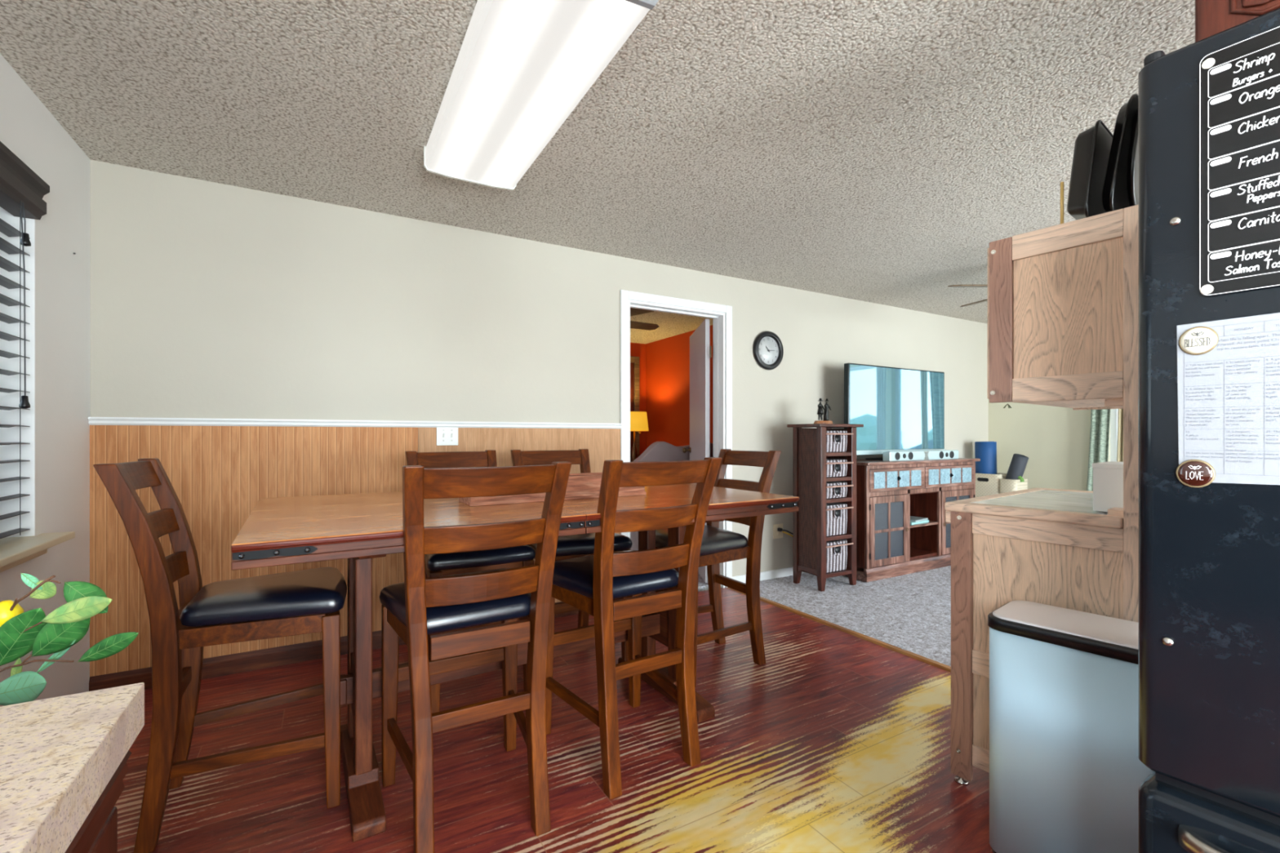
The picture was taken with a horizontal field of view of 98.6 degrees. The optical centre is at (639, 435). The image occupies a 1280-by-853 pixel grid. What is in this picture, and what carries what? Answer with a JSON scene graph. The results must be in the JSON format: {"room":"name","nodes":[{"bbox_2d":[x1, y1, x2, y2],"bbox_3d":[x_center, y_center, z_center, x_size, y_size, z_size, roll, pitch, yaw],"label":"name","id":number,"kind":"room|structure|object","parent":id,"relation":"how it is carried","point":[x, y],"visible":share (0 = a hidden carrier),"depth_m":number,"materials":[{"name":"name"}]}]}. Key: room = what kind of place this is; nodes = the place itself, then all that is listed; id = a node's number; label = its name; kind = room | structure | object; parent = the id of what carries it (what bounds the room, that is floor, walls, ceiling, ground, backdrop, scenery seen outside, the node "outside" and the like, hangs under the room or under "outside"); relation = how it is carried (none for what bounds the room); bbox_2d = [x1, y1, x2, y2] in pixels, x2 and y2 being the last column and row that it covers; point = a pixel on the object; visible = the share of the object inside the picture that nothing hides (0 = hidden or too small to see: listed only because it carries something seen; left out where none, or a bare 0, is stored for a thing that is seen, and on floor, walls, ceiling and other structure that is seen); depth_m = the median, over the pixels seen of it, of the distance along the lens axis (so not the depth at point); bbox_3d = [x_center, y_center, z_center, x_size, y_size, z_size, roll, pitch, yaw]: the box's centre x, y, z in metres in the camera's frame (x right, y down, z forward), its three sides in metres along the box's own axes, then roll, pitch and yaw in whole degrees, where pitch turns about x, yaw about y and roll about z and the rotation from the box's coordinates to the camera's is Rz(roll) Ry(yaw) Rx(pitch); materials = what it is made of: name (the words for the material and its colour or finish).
{"room":"kitchen","nodes":[
{"label":"kitchen","id":0,"kind":"room"},
{"bbox_2d":[0,53,90,706],"bbox_3d":[-1.040,-0.033,-0.147,0.150,2.385,5.880,0,0,-30],"label":"wall","id":1,"kind":"structure","parent":0,"point":[58,296],"depth_m":2.08,"materials":[{"name":"white paint"}]},
{"bbox_2d":[0,548,47,573],"bbox_3d":[-1.775,0.405,1.317,0.030,0.040,1.550,0,0,-30],"label":"trim","id":2,"kind":"structure","parent":1,"relation":"attached to","point":[43,552],"depth_m":1.83,"materials":[{"name":"beige paint"}]},
{"bbox_2d":[0,141,49,538],"bbox_3d":[-1.820,-0.281,1.351,0.102,1.242,1.415,0,0,-30],"label":"window blind","id":3,"kind":"object","parent":1,"relation":"attached to","point":[22,191],"visible":1,"depth_m":1.86,"materials":[{"name":"grey"}]},
{"bbox_2d":[0,531,75,568],"bbox_3d":[-1.800,0.369,1.300,0.210,0.025,1.645,0,0,-30],"label":"window sill","id":4,"kind":"structure","parent":1,"relation":"attached to","point":[12,549],"depth_m":1.83,"materials":[{"name":"beige paint"}]},
{"bbox_2d":[90,160,988,576],"bbox_3d":[0.656,-0.033,4.284,7.500,2.385,0.120,0,0,-30],"label":"wall","id":5,"kind":"structure","parent":0,"point":[209,300],"depth_m":3.10,"materials":[{"name":"beige paint"}]},
{"bbox_2d":[89,425,417,676],"bbox_3d":[-1.845,0.509,2.776,1.360,1.122,0.008,0,0,-30],"label":"wainscoting","id":6,"kind":"structure","parent":5,"relation":"attached to","point":[218,475],"depth_m":2.67,"materials":[{"name":"brown wood"}]},
{"bbox_2d":[88,601,578,691],"bbox_3d":[-1.282,1.113,3.093,2.652,0.095,0.018,0,0,-30],"label":"baseboard","id":7,"kind":"structure","parent":5,"relation":"attached to","point":[228,664],"depth_m":2.71,"materials":[{"name":"brown wood"}]},
{"bbox_2d":[88,417,622,428],"bbox_3d":[-1.280,-0.066,3.090,2.652,0.036,0.026,0,0,-30],"label":"trim","id":8,"kind":"structure","parent":5,"relation":"attached to","point":[92,420],"depth_m":2.87,"materials":[{"name":"white paint"}]},
{"bbox_2d":[436,426,457,445],"bbox_3d":[-1.111,-0.003,3.181,0.120,0.116,0.020,0,0,-30],"label":"light switch","id":9,"kind":"object","parent":5,"relation":"attached to","point":[446,436],"visible":1,"depth_m":3.18,"materials":[{"name":"white plastic"}]},
{"bbox_2d":[417,427,620,602],"bbox_3d":[-0.694,0.509,3.436,1.290,1.122,0.008,0,0,-30],"label":"wall panel","id":10,"kind":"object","parent":5,"relation":"attached to","point":[602,444],"depth_m":3.43,"materials":[{"name":"brown wood"}]},
{"bbox_2d":[620,289,732,587],"bbox_3d":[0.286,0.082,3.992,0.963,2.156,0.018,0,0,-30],"label":"trim","id":11,"kind":"structure","parent":5,"relation":"attached to","point":[625,295],"depth_m":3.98,"materials":[{"name":"white paint"}]},
{"bbox_2d":[682,319,711,582],"bbox_3d":[0.503,0.117,4.682,0.179,2.066,0.820,0,0,-4],"label":"door","id":12,"kind":"structure","parent":5,"relation":"in","point":[700,351],"depth_m":4.50,"materials":[{"name":"grey paint"}]},
{"bbox_2d":[753,330,783,369],"bbox_3d":[1.033,-0.685,4.411,0.312,0.312,0.030,0,0,-30],"label":"wall clock","id":13,"kind":"object","parent":5,"relation":"attached to","point":[768,349],"visible":1,"depth_m":4.41,"materials":[{"name":"black"}]},
{"bbox_2d":[732,566,805,582],"bbox_3d":[2.257,1.123,5.126,3.585,0.075,0.012,0,0,-30],"label":"baseboard","id":14,"kind":"structure","parent":5,"relation":"attached to","point":[769,575],"depth_m":4.43,"materials":[{"name":"white paint"}]},
{"bbox_2d":[773,523,782,538],"bbox_3d":[1.124,0.775,4.478,0.105,0.116,0.008,0,0,-30],"label":"wall outlet","id":15,"kind":"object","parent":5,"relation":"attached to","point":[776,535],"visible":0.98,"depth_m":4.47,"materials":[{"name":"beige paint"}]},
{"bbox_2d":[777,528,792,537],"bbox_3d":[1.266,0.855,4.489,0.302,0.218,0.072,0,0,-21],"label":"power cord","id":16,"kind":"object","parent":5,"relation":"attached to","point":[778,529],"visible":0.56,"depth_m":4.44,"materials":[{"name":"black plastic"}]},
{"bbox_2d":[114,587,992,852],"bbox_3d":[0.462,1.210,0.692,3.890,0.100,5.940,0,0,-30],"label":"floor","id":17,"kind":"structure","parent":0,"point":[840,742],"depth_m":1.91,"materials":[{"name":"laminate"}]},
{"bbox_2d":[0,682,144,852],"bbox_3d":[-0.420,0.703,-0.327,0.742,0.914,1.600,0,0,-30],"label":"countertop","id":18,"kind":"structure","parent":17,"relation":"on","point":[64,767],"depth_m":0.44,"materials":[{"name":"stone"}]},
{"bbox_2d":[0,573,138,706],"bbox_3d":[-0.911,0.668,0.691,0.560,0.984,0.200,0,0,-14],"label":"plant","id":19,"kind":"object","parent":18,"relation":"on","point":[21,633],"visible":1,"depth_m":0.70,"materials":[{"name":"green plant"}]},
{"bbox_2d":[93,457,346,852],"bbox_3d":[-1.294,0.618,1.782,0.610,1.085,0.468,0,0,-30],"label":"dining chair","id":20,"kind":"object","parent":17,"relation":"on","point":[308,601],"visible":1,"depth_m":1.66,"materials":[{"name":"brown wood"}]},
{"bbox_2d":[179,567,346,626],"bbox_3d":[-1.217,0.519,1.827,0.433,0.080,0.468,0,0,-30],"label":"seat cushion","id":21,"kind":"object","parent":20,"relation":"on","point":[314,594],"depth_m":1.69,"materials":[{"name":"black leather"}]},
{"bbox_2d":[404,449,535,713],"bbox_3d":[-0.817,0.618,2.597,0.468,1.085,0.610,0,0,-33],"label":"dining chair","id":22,"kind":"object","parent":17,"relation":"on","point":[437,565],"visible":0.24,"depth_m":2.40,"materials":[{"name":"brown wood"}]},
{"bbox_2d":[424,545,535,570],"bbox_3d":[-0.769,0.519,2.522,0.468,0.080,0.433,0,0,-33],"label":"seat cushion","id":23,"kind":"object","parent":22,"relation":"on","point":[480,560],"depth_m":2.34,"materials":[{"name":"black leather"}]},
{"bbox_2d":[379,462,571,852],"bbox_3d":[-0.531,0.618,1.714,0.468,1.085,0.610,0,0,-30],"label":"dining chair","id":24,"kind":"object","parent":17,"relation":"on","point":[419,606],"visible":1,"depth_m":1.56,"materials":[{"name":"brown wood"}]},
{"bbox_2d":[379,568,531,635],"bbox_3d":[-0.575,0.519,1.791,0.468,0.080,0.433,0,0,-30],"label":"seat cushion","id":25,"kind":"object","parent":24,"relation":"on","point":[392,597],"depth_m":1.63,"materials":[{"name":"black leather"}]},
{"bbox_2d":[231,483,799,842],"bbox_3d":[-0.428,0.703,2.198,1.850,0.914,1.088,0,0,-32],"label":"dining table","id":26,"kind":"object","parent":17,"relation":"on","point":[360,528],"visible":0.55,"depth_m":1.74,"materials":[{"name":"brown wood"}]},
{"bbox_2d":[458,472,646,506],"bbox_3d":[-0.329,0.202,2.183,0.728,0.088,0.175,0,0,-32],"label":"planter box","id":27,"kind":"object","parent":26,"relation":"on","point":[584,485],"visible":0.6,"depth_m":2.13,"materials":[{"name":"brown wood"}]},
{"bbox_2d":[510,448,632,662],"bbox_3d":[-0.372,0.618,2.852,0.468,1.085,0.610,0,0,-29],"label":"dining chair","id":28,"kind":"object","parent":17,"relation":"on","point":[573,546],"visible":0.19,"depth_m":2.71,"materials":[{"name":"brown wood"}]},
{"bbox_2d":[532,533,632,556],"bbox_3d":[-0.329,0.519,2.774,0.468,0.080,0.433,0,0,-29],"label":"seat cushion","id":29,"kind":"object","parent":28,"relation":"on","point":[581,544],"depth_m":2.59,"materials":[{"name":"black leather"}]},
{"bbox_2d":[545,457,721,799],"bbox_3d":[-0.057,0.618,2.037,0.468,1.085,0.610,0,0,-32],"label":"dining chair","id":30,"kind":"object","parent":17,"relation":"on","point":[590,584],"visible":0.91,"depth_m":1.90,"materials":[{"name":"brown wood"}]},
{"bbox_2d":[552,550,679,599],"bbox_3d":[-0.104,0.519,2.112,0.468,0.080,0.433,0,0,-32],"label":"seat cushion","id":31,"kind":"object","parent":30,"relation":"on","point":[572,577],"depth_m":1.97,"materials":[{"name":"black leather"}]},
{"bbox_2d":[655,448,781,688],"bbox_3d":[0.359,0.618,2.851,0.610,1.085,0.468,0,0,-30],"label":"dining chair","id":32,"kind":"object","parent":17,"relation":"on","point":[718,545],"visible":0.54,"depth_m":2.77,"materials":[{"name":"brown wood"}]},
{"bbox_2d":[655,524,748,556],"bbox_3d":[0.282,0.519,2.807,0.433,0.080,0.468,0,0,-30],"label":"seat cushion","id":33,"kind":"object","parent":32,"relation":"on","point":[716,542],"depth_m":2.69,"materials":[{"name":"black leather"}]},
{"bbox_2d":[727,586,951,672],"bbox_3d":[2.102,1.154,1.741,0.050,0.012,5.730,0,0,-30],"label":"trim","id":34,"kind":"structure","parent":17,"relation":"on","point":[916,656],"depth_m":3.17,"materials":[{"name":"brown wood"}]},
{"bbox_2d":[944,204,1138,785],"bbox_3d":[1.536,0.267,1.938,0.884,1.786,0.514,0,0,-37],"label":"hutch","id":35,"kind":"object","parent":17,"relation":"on","point":[1063,299],"visible":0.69,"depth_m":1.66,"materials":[{"name":"brown wood"}]},
{"bbox_2d":[1060,181,1063,223],"bbox_3d":[1.256,-0.691,1.639,0.009,0.128,0.009,0,0,-30],"label":"wooden dowel","id":36,"kind":"object","parent":35,"relation":"on","point":[1061,183],"visible":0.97,"depth_m":1.64,"materials":[{"name":"brown wood"}]},
{"bbox_2d":[1066,120,1113,219],"bbox_3d":[1.399,-0.758,1.679,0.368,0.269,0.082,0,0,-38],"label":"tray","id":37,"kind":"object","parent":35,"relation":"on","point":[1092,146],"visible":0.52,"depth_m":1.58,"materials":[{"name":"black metal"}]},
{"bbox_2d":[1092,461,1123,511],"bbox_3d":[1.462,0.152,1.652,0.194,0.142,0.124,0,0,-38],"label":"box","id":38,"kind":"object","parent":35,"relation":"on","point":[1108,477],"visible":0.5,"depth_m":1.61,"materials":[{"name":"white plastic"}]},
{"bbox_2d":[1102,93,1138,212],"bbox_3d":[1.450,-0.784,1.626,0.368,0.320,0.077,0,0,-38],"label":"baking pan","id":39,"kind":"object","parent":35,"relation":"on","point":[1114,193],"visible":0.44,"depth_m":1.53,"materials":[{"name":"black metal"}]},
{"bbox_2d":[1126,103,1138,206],"bbox_3d":[1.474,-0.808,1.594,0.378,0.366,0.063,0,0,-38],"label":"baking tray","id":40,"kind":"object","parent":35,"relation":"on","point":[1132,173],"visible":0.25,"depth_m":1.50,"materials":[{"name":"black"}]},
{"bbox_2d":[987,600,1155,852],"bbox_3d":[1.158,0.826,1.453,0.273,0.668,0.381,0,0,-40],"label":"trash can","id":41,"kind":"object","parent":17,"relation":"on","point":[1067,773],"visible":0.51,"depth_m":1.39,"materials":[{"name":"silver metal"}]},
{"bbox_2d":[1138,7,1279,852],"bbox_3d":[1.288,0.267,0.713,0.789,1.727,0.846,0,0,-36],"label":"refrigerator","id":42,"kind":"object","parent":17,"relation":"on","point":[1209,556],"visible":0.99,"depth_m":0.81,"materials":[{"name":"black metal"}]},
{"bbox_2d":[1175,459,1215,488],"bbox_3d":[0.811,0.055,0.805,0.007,0.042,0.042,0,0,-36],"label":"magnet","id":43,"kind":"object","parent":42,"relation":"attached to","point":[1195,473],"visible":1,"depth_m":0.80,"materials":[{"name":"brown"}]},
{"bbox_2d":[1178,326,1218,355],"bbox_3d":[0.813,-0.139,0.802,0.007,0.042,0.042,0,0,-36],"label":"magnet","id":44,"kind":"object","parent":42,"relation":"attached to","point":[1197,340],"visible":1,"depth_m":0.80,"materials":[{"name":"white ceramic"}]},
{"bbox_2d":[1177,312,1279,484],"bbox_3d":[0.882,-0.050,0.715,0.001,0.236,0.268,0,0,-36],"label":"page","id":45,"kind":"object","parent":42,"relation":"attached to","point":[1228,394],"visible":1,"depth_m":0.78,"materials":[{"name":"grey paper"}]},
{"bbox_2d":[1199,26,1279,296],"bbox_3d":[0.916,-0.377,0.663,0.006,0.349,0.344,0,0,-36],"label":"memo board","id":46,"kind":"object","parent":42,"relation":"attached to","point":[1239,82],"visible":1,"depth_m":0.77,"materials":[{"name":"black"}]},
{"bbox_2d":[1215,66,1226,257],"bbox_3d":[0.827,-0.390,0.784,0.001,0.269,0.011,0,0,-36],"label":"print","id":47,"kind":"object","parent":46,"relation":"attached to","point":[1224,67],"depth_m":0.78},
{"bbox_2d":[0,0,1195,343],"bbox_3d":[1.397,-1.272,2.991,7.800,0.105,9.200,0,0,-30],"label":"ceiling","id":48,"kind":"structure","parent":0,"point":[873,151],"depth_m":2.12,"materials":[{"name":"white paint"}]},
{"bbox_2d":[423,0,658,190],"bbox_3d":[-0.435,-1.173,1.895,0.398,0.104,1.252,0,0,-30],"label":"ceiling light","id":49,"kind":"object","parent":48,"relation":"attached to","point":[522,68],"visible":1,"depth_m":1.74,"materials":[{"name":"white plastic"}]},
{"bbox_2d":[630,307,658,330],"bbox_3d":[-0.382,-1.075,4.687,1.261,0.290,1.311,0,0,-30],"label":"bedroom ceiling fan","id":50,"kind":"object","parent":48,"relation":"hanging from","point":[635,325],"visible":0.06,"depth_m":4.87,"materials":[{"name":"brown wood"}]},
{"bbox_2d":[947,284,987,307],"bbox_3d":[2.701,-1.085,3.700,1.153,0.280,1.172,0,0,-30],"label":"ceiling fan","id":51,"kind":"object","parent":48,"relation":"hanging from","point":[951,286],"visible":0.06,"depth_m":3.71,"materials":[{"name":"silver metal"}]},
{"bbox_2d":[1195,0,1279,42],"bbox_3d":[1.363,-0.932,0.810,0.506,0.585,0.710,0,0,-36],"label":"upper cabinet","id":52,"kind":"object","parent":48,"relation":"attached to","point":[1212,17],"visible":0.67,"depth_m":0.92,"materials":[{"name":"brown wood"}]},
{"bbox_2d":[630,342,645,456],"bbox_3d":[-1.341,-0.030,6.562,3.600,2.380,0.120,0,0,-30],"label":"wall","id":53,"kind":"structure","parent":0,"point":[637,349],"depth_m":7.28,"materials":[{"name":"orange paint"}]},
{"bbox_2d":[630,355,639,462],"bbox_3d":[-0.286,0.040,7.034,0.620,2.140,0.050,0,0,-30],"label":"mirror","id":54,"kind":"object","parent":53,"relation":"attached to","point":[634,361],"visible":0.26,"depth_m":7.14,"materials":[{"name":"brown wood"}]},
{"bbox_2d":[630,362,634,462],"bbox_3d":[-0.286,0.040,7.034,0.480,1.980,0.010,0,0,-30],"label":"curtain","id":55,"kind":"object","parent":54,"relation":"attached to","point":[632,364],"depth_m":7.14,"materials":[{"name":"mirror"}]},
{"bbox_2d":[645,324,712,448],"bbox_3d":[0.837,-0.030,6.099,0.120,2.380,2.850,0,0,-30],"label":"wall","id":56,"kind":"structure","parent":0,"point":[667,359],"depth_m":6.78,"materials":[{"name":"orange paint"}]},
{"bbox_2d":[697,573,721,591],"bbox_3d":[-0.652,1.210,5.361,3.600,0.100,3.050,0,0,-30],"label":"floor","id":57,"kind":"structure","parent":0,"point":[702,585],"depth_m":4.29,"materials":[{"name":"carpet"}]},
{"bbox_2d":[630,441,712,550],"bbox_3d":[0.138,0.606,5.791,1.240,1.108,1.170,0,0,-30],"label":"armchair","id":58,"kind":"object","parent":57,"relation":"on","point":[657,451],"visible":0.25,"depth_m":5.16,"materials":[{"name":"grey fabric"}]},
{"bbox_3d":[-0.098,0.807,6.745,0.520,0.705,0.440,0,0,-30],"label":"nightstand","id":59,"kind":"object","parent":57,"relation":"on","visible":0},
{"bbox_2d":[630,411,648,462],"bbox_3d":[-0.069,0.082,6.715,0.350,0.745,0.350,0,0,-30],"label":"table lamp","id":60,"kind":"object","parent":59,"relation":"on","point":[638,420],"visible":0.63,"depth_m":6.58,"materials":[{"name":"yellow fabric"}]},
{"bbox_2d":[988,399,1110,490],"bbox_3d":[5.337,-0.033,3.509,0.150,2.385,5.880,0,0,-30],"label":"wall","id":61,"kind":"structure","parent":0,"point":[1055,440],"depth_m":5.55,"materials":[{"name":"beige paint"}]},
{"bbox_2d":[1110,408,1118,462],"bbox_3d":[4.582,-0.175,4.875,0.050,1.570,0.660,0,0,-30],"label":"window","id":62,"kind":"structure","parent":61,"relation":"in","point":[1113,412],"depth_m":5.12,"materials":[{"name":"white paint"}]},
{"bbox_3d":[4.725,-1.050,4.322,0.099,0.022,2.100,0,0,-30],"label":"curtain rod","id":63,"kind":"object","parent":61,"relation":"attached to","visible":0},
{"bbox_2d":[1086,408,1111,491],"bbox_3d":[4.240,0.045,5.085,0.062,2.170,0.265,0,0,-30],"label":"curtain","id":64,"kind":"object","parent":63,"relation":"hanging from","point":[1100,419],"visible":0.28,"depth_m":5.10,"materials":[{"name":"grey fabric"}]},
{"bbox_2d":[1116,408,1123,462],"bbox_3d":[4.331,0.045,4.936,0.062,2.170,0.136,0,0,-30],"label":"curtain","id":65,"kind":"object","parent":63,"relation":"hanging from","point":[1120,415],"visible":0.08,"depth_m":4.94,"materials":[{"name":"beige fabric"}]},
{"bbox_3d":[3.802,1.212,2.606,3.810,0.097,5.940,0,0,-30],"label":"floor","id":66,"kind":"structure","parent":0,"visible":0},
{"bbox_2d":[760,565,951,666],"bbox_3d":[3.673,1.151,2.642,3.600,0.007,5.730,0,0,-30],"label":"floor","id":67,"kind":"structure","parent":66,"relation":"on","point":[911,612],"depth_m":3.75,"materials":[{"name":"grey carpet"}]},
{"bbox_2d":[786,423,863,591],"bbox_3d":[1.435,0.529,4.269,0.476,1.238,0.334,0,0,-30],"label":"tower","id":68,"kind":"object","parent":67,"relation":"on","point":[810,455],"visible":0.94,"depth_m":4.19,"materials":[{"name":"brown wood"}]},
{"bbox_2d":[813,398,833,423],"bbox_3d":[1.417,-0.191,4.253,0.188,0.200,0.102,0,0,-30],"label":"figurine","id":69,"kind":"object","parent":68,"relation":"on","point":[820,412],"visible":0.99,"depth_m":4.23,"materials":[{"name":"black metal"}]},
{"bbox_2d":[801,568,851,577],"bbox_3d":[1.439,1.042,4.261,0.286,0.028,0.252,0,0,-30],"label":"shelf","id":70,"kind":"object","parent":68,"relation":"attached to","point":[847,571],"depth_m":4.16,"materials":[{"name":"brown wood"}]},
{"bbox_2d":[826,502,847,536],"bbox_3d":[1.442,0.638,4.257,0.244,0.228,0.227,0,0,-30],"label":"wicker basket","id":71,"kind":"object","parent":68,"relation":"on","point":[836,520],"visible":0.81,"depth_m":4.17,"materials":[{"name":"white fabric"}]},
{"bbox_2d":[826,539,847,573],"bbox_3d":[1.442,0.913,4.257,0.244,0.225,0.227,0,0,-30],"label":"wicker basket","id":72,"kind":"object","parent":68,"relation":"on","point":[836,557],"visible":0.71,"depth_m":4.17,"materials":[{"name":"white fabric"}]},
{"bbox_2d":[826,431,847,452],"bbox_3d":[1.442,0.042,4.257,0.244,0.161,0.227,0,0,-30],"label":"wicker basket","id":73,"kind":"object","parent":68,"relation":"on","point":[834,443],"visible":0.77,"depth_m":4.16,"materials":[{"name":"grey wicker"}]},
{"bbox_2d":[826,458,847,477],"bbox_3d":[1.442,0.245,4.257,0.244,0.129,0.227,0,0,-30],"label":"wicker basket","id":74,"kind":"object","parent":68,"relation":"on","point":[840,469],"visible":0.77,"depth_m":4.16,"materials":[{"name":"grey wicker"}]},
{"bbox_2d":[826,481,847,498],"bbox_3d":[1.442,0.413,4.257,0.244,0.114,0.227,0,0,-30],"label":"wicker basket","id":75,"kind":"object","parent":68,"relation":"on","point":[834,492],"visible":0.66,"depth_m":4.16,"materials":[{"name":"white fabric"}]},
{"bbox_2d":[826,533,851,541],"bbox_3d":[1.439,0.768,4.261,0.286,0.028,0.252,0,0,-30],"label":"shelf","id":76,"kind":"object","parent":68,"relation":"attached to","point":[847,535],"depth_m":4.16,"materials":[{"name":"brown wood"}]},
{"bbox_2d":[826,497,851,503],"bbox_3d":[1.439,0.486,4.261,0.286,0.028,0.252,0,0,-30],"label":"shelf","id":77,"kind":"object","parent":68,"relation":"attached to","point":[843,499],"depth_m":4.16,"materials":[{"name":"brown wood"}]},
{"bbox_2d":[826,475,851,481],"bbox_3d":[1.439,0.326,4.261,0.286,0.028,0.252,0,0,-30],"label":"shelf","id":78,"kind":"object","parent":68,"relation":"attached to","point":[848,478],"depth_m":4.16,"materials":[{"name":"brown wood"}]},
{"bbox_2d":[826,452,851,456],"bbox_3d":[1.439,0.138,4.261,0.286,0.028,0.252,0,0,-30],"label":"shelf","id":79,"kind":"object","parent":68,"relation":"attached to","point":[828,454],"depth_m":4.15,"materials":[{"name":"brown wood"}]},
{"bbox_2d":[843,457,980,582],"bbox_3d":[2.342,0.678,4.887,1.565,0.940,0.470,0,0,-30],"label":"media console","id":80,"kind":"object","parent":67,"relation":"on","point":[888,493],"visible":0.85,"depth_m":4.57,"materials":[{"name":"brown wood"}]},
{"bbox_2d":[844,363,944,460],"bbox_3d":[2.273,-0.197,4.882,1.330,0.808,0.210,0,0,-30],"label":"television","id":81,"kind":"object","parent":80,"relation":"on","point":[898,409],"visible":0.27,"depth_m":4.80,"materials":[{"name":"black"}]},
{"bbox_2d":[910,520,928,524],"bbox_3d":[2.356,0.743,4.797,0.270,0.020,0.180,0,0,-34],"label":"case","id":82,"kind":"object","parent":80,"relation":"on","point":[925,521],"visible":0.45,"depth_m":4.71,"materials":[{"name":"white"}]},
{"bbox_2d":[910,515,928,522],"bbox_3d":[2.367,0.724,4.803,0.240,0.016,0.180,0,0,-40],"label":"case","id":83,"kind":"object","parent":82,"relation":"on","point":[913,519],"visible":0.51,"depth_m":4.76,"materials":[{"name":"silver metal"}]},
{"bbox_2d":[882,449,958,461],"bbox_3d":[2.450,0.167,4.774,0.970,0.081,0.074,0,0,-30],"label":"soundbar","id":84,"kind":"object","parent":80,"relation":"on","point":[943,454],"visible":1,"depth_m":4.70,"materials":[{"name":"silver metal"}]},
{"bbox_2d":[910,520,937,528],"bbox_3d":[2.329,0.763,4.889,0.413,0.020,0.406,0,0,-30],"label":"shelf","id":85,"kind":"object","parent":80,"relation":"attached to","point":[931,523],"depth_m":4.75,"materials":[{"name":"brown wood"}]},
{"bbox_2d":[975,472,1006,497],"bbox_3d":[3.576,0.763,5.623,0.267,0.765,0.306,0,0,-30],"label":"storage bin","id":86,"kind":"object","parent":67,"relation":"on","point":[986,484],"visible":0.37,"depth_m":5.52,"materials":[{"name":"beige plastic"}]},
{"bbox_2d":[974,441,996,474],"bbox_3d":[3.544,0.359,5.640,0.190,0.603,0.190,0,-1,-30],"label":"rolled mat","id":87,"kind":"object","parent":86,"relation":"in","point":[986,451],"visible":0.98,"depth_m":5.56,"materials":[{"name":"blue plastic"}]},
{"bbox_2d":[1000,478,1027,493],"bbox_3d":[3.674,0.783,5.414,0.245,0.725,0.163,0,0,-30],"label":"storage bin","id":88,"kind":"object","parent":67,"relation":"on","point":[1006,485],"visible":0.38,"depth_m":5.35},
{"bbox_2d":[1004,453,1028,479],"bbox_3d":[3.662,0.451,5.415,0.130,0.555,0.279,0,0,-30],"label":"rolled mat","id":89,"kind":"object","parent":88,"relation":"in","point":[1019,462],"visible":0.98,"depth_m":5.33,"materials":[{"name":"grey plastic"}]},
{"bbox_2d":[1017,475,1024,482],"bbox_3d":[3.665,0.412,5.369,0.040,0.073,0.150,0,0,-30],"label":"towel","id":90,"kind":"object","parent":88,"relation":"on","point":[1020,477],"visible":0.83,"depth_m":5.32,"materials":[{"name":"green fabric"}]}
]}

